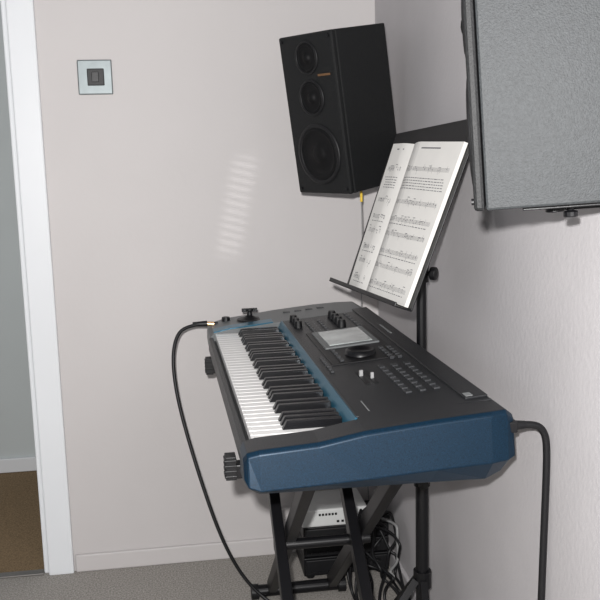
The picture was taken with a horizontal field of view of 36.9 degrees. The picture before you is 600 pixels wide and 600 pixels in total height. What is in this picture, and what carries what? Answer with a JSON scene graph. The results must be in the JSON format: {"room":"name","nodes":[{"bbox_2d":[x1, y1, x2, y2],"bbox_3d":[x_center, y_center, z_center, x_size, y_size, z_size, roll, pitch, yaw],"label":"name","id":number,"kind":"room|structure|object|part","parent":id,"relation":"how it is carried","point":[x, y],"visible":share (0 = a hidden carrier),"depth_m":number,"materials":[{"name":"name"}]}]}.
{"room":"studio","nodes":[
{"label":"studio","id":0,"kind":"room"},
{"bbox_2d":[0,4,35,458],"bbox_3d":[-1.452,-0.523,3.230,3.288,2.400,0.100,-3,10,-8],"label":"wall","id":1,"kind":"structure","parent":0,"point":[16,418],"depth_m":3.33,"materials":[{"name":"paint"}]},
{"bbox_2d":[0,456,36,472],"bbox_3d":[-1.463,0.645,3.361,3.188,0.055,0.015,-3,10,-8],"label":"baseboard","id":2,"kind":"structure","parent":1,"relation":"attached to","point":[19,464],"depth_m":3.41,"materials":[{"name":"white paint"}]},
{"bbox_2d":[0,471,400,599],"bbox_3d":[-1.054,1.084,0.992,3.288,0.050,5.100,-3,10,-8],"label":"floor","id":3,"kind":"structure","parent":0,"point":[219,579],"depth_m":2.54,"materials":[{"name":"grey carpet"}]},
{"bbox_2d":[0,569,44,578],"bbox_3d":[-1.096,0.799,2.532,0.735,0.006,0.030,-3,10,-8],"label":"trim","id":4,"kind":"structure","parent":3,"relation":"on","point":[4,575],"depth_m":2.57,"materials":[{"name":"metal"}]},
{"bbox_2d":[204,356,402,599],"bbox_3d":[0.025,0.526,1.939,0.398,0.681,0.901,-3,10,-8],"label":"keyboard stand","id":5,"kind":"object","parent":3,"relation":"on","point":[285,540],"visible":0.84,"depth_m":1.91,"materials":[{"name":"black metal"}]},
{"bbox_2d":[207,301,514,493],"bbox_3d":[0.041,0.148,1.907,0.428,0.129,1.114,-3,10,-9],"label":"keyboard","id":6,"kind":"object","parent":5,"relation":"on","point":[333,395],"visible":0.98,"depth_m":1.51,"materials":[{"name":"black plastic"}]},
{"bbox_2d":[171,321,269,599],"bbox_3d":[-0.133,0.437,2.293,0.391,0.746,0.132,4,11,29],"label":"lead","id":7,"kind":"object","parent":6,"relation":"hanging from","point":[199,323],"visible":1,"depth_m":2.30,"materials":[{"name":"black plastic"}]},
{"bbox_2d":[510,419,549,599],"bbox_3d":[0.356,0.543,1.573,0.077,0.751,0.208,-3,10,-8],"label":"power cable","id":8,"kind":"object","parent":6,"relation":"attached to","point":[515,425],"visible":0.99,"depth_m":1.44,"materials":[{"name":"black plastic"}]},
{"bbox_3d":[0.359,0.544,1.577,0.071,0.748,0.202,-3,10,-8],"label":"cord","id":9,"kind":"part","parent":8,"relation":"part of","materials":[{"name":"black plastic"}]},
{"bbox_2d":[296,500,388,578],"bbox_3d":[0.119,0.686,2.569,0.240,0.154,0.178,-3,10,-8],"label":"stack","id":10,"kind":"object","parent":3,"relation":"on","point":[313,561],"visible":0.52,"depth_m":2.49,"materials":[{"name":"black plastic"}]},
{"bbox_2d":[302,488,366,527],"bbox_3d":[0.086,0.587,2.546,0.184,0.050,0.142,-3,10,-8],"label":"router","id":11,"kind":"object","parent":10,"relation":"on","point":[325,508],"visible":0.59,"depth_m":2.48,"materials":[{"name":"white plastic"}]},
{"bbox_2d":[343,507,403,599],"bbox_3d":[0.203,0.672,2.361,0.149,0.240,0.251,-3,10,-8],"label":"cable tangle","id":12,"kind":"object","parent":3,"relation":"on","point":[371,555],"visible":0.58,"depth_m":2.38,"materials":[{"name":"black plastic"}]},
{"bbox_2d":[329,119,468,599],"bbox_3d":[0.174,0.242,1.933,0.257,1.224,0.520,-3,10,-8],"label":"music stand","id":13,"kind":"object","parent":3,"relation":"on","point":[456,131],"visible":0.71,"depth_m":1.91,"materials":[{"name":"black metal"}]},
{"bbox_2d":[349,142,467,307],"bbox_3d":[0.198,-0.158,1.770,0.125,0.301,0.317,-4,10,-17],"label":"book","id":14,"kind":"object","parent":13,"relation":"on","point":[416,185],"visible":0.99,"depth_m":1.73,"materials":[{"name":"paper"}]},
{"bbox_2d":[34,0,377,570],"bbox_3d":[-1.322,-0.381,2.361,3.288,2.400,0.120,-3,10,-8],"label":"wall","id":15,"kind":"structure","parent":0,"point":[175,198],"depth_m":2.48,"materials":[{"name":"paint"}]},
{"bbox_2d":[0,0,74,574],"bbox_3d":[-1.130,-0.236,2.405,0.905,2.090,0.138,-3,10,-8],"label":"trim","id":16,"kind":"structure","parent":15,"relation":"attached to","point":[18,16],"depth_m":2.43,"materials":[{"name":"white paint"}]},
{"bbox_2d":[77,60,112,94],"bbox_3d":[-0.541,-0.588,2.375,0.090,0.090,0.016,-3,10,-8],"label":"light switch","id":17,"kind":"object","parent":15,"relation":"attached to","point":[94,76],"visible":1,"depth_m":2.38,"materials":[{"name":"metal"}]},
{"bbox_2d":[75,537,295,571],"bbox_3d":[-0.205,0.733,2.644,0.886,0.052,0.012,-3,10,-8],"label":"baseboard","id":18,"kind":"structure","parent":15,"relation":"attached to","point":[260,546],"depth_m":2.62,"materials":[{"name":"paint"}]},
{"bbox_2d":[375,0,599,599],"bbox_3d":[0.564,-0.123,0.526,0.100,2.400,4.100,-3,10,-8],"label":"wall","id":19,"kind":"structure","parent":0,"point":[513,303],"depth_m":1.64,"materials":[{"name":"paint"}]},
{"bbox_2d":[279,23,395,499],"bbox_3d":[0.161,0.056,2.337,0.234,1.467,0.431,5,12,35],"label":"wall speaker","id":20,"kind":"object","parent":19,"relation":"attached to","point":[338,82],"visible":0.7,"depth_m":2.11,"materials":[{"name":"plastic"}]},
{"bbox_2d":[388,542,415,599],"bbox_3d":[0.540,1.038,0.706,0.012,0.052,4.088,-3,10,-8],"label":"baseboard","id":21,"kind":"structure","parent":19,"relation":"attached to","point":[392,560],"depth_m":2.43,"materials":[{"name":"paint"}]},
{"bbox_2d":[461,0,599,216],"bbox_3d":[0.299,-0.302,1.122,0.206,0.396,0.185,1,10,13],"label":"acoustic panel","id":22,"kind":"object","parent":19,"relation":"attached to","point":[533,66],"visible":1,"depth_m":1.04,"materials":[{"name":"fabric"}]}
]}

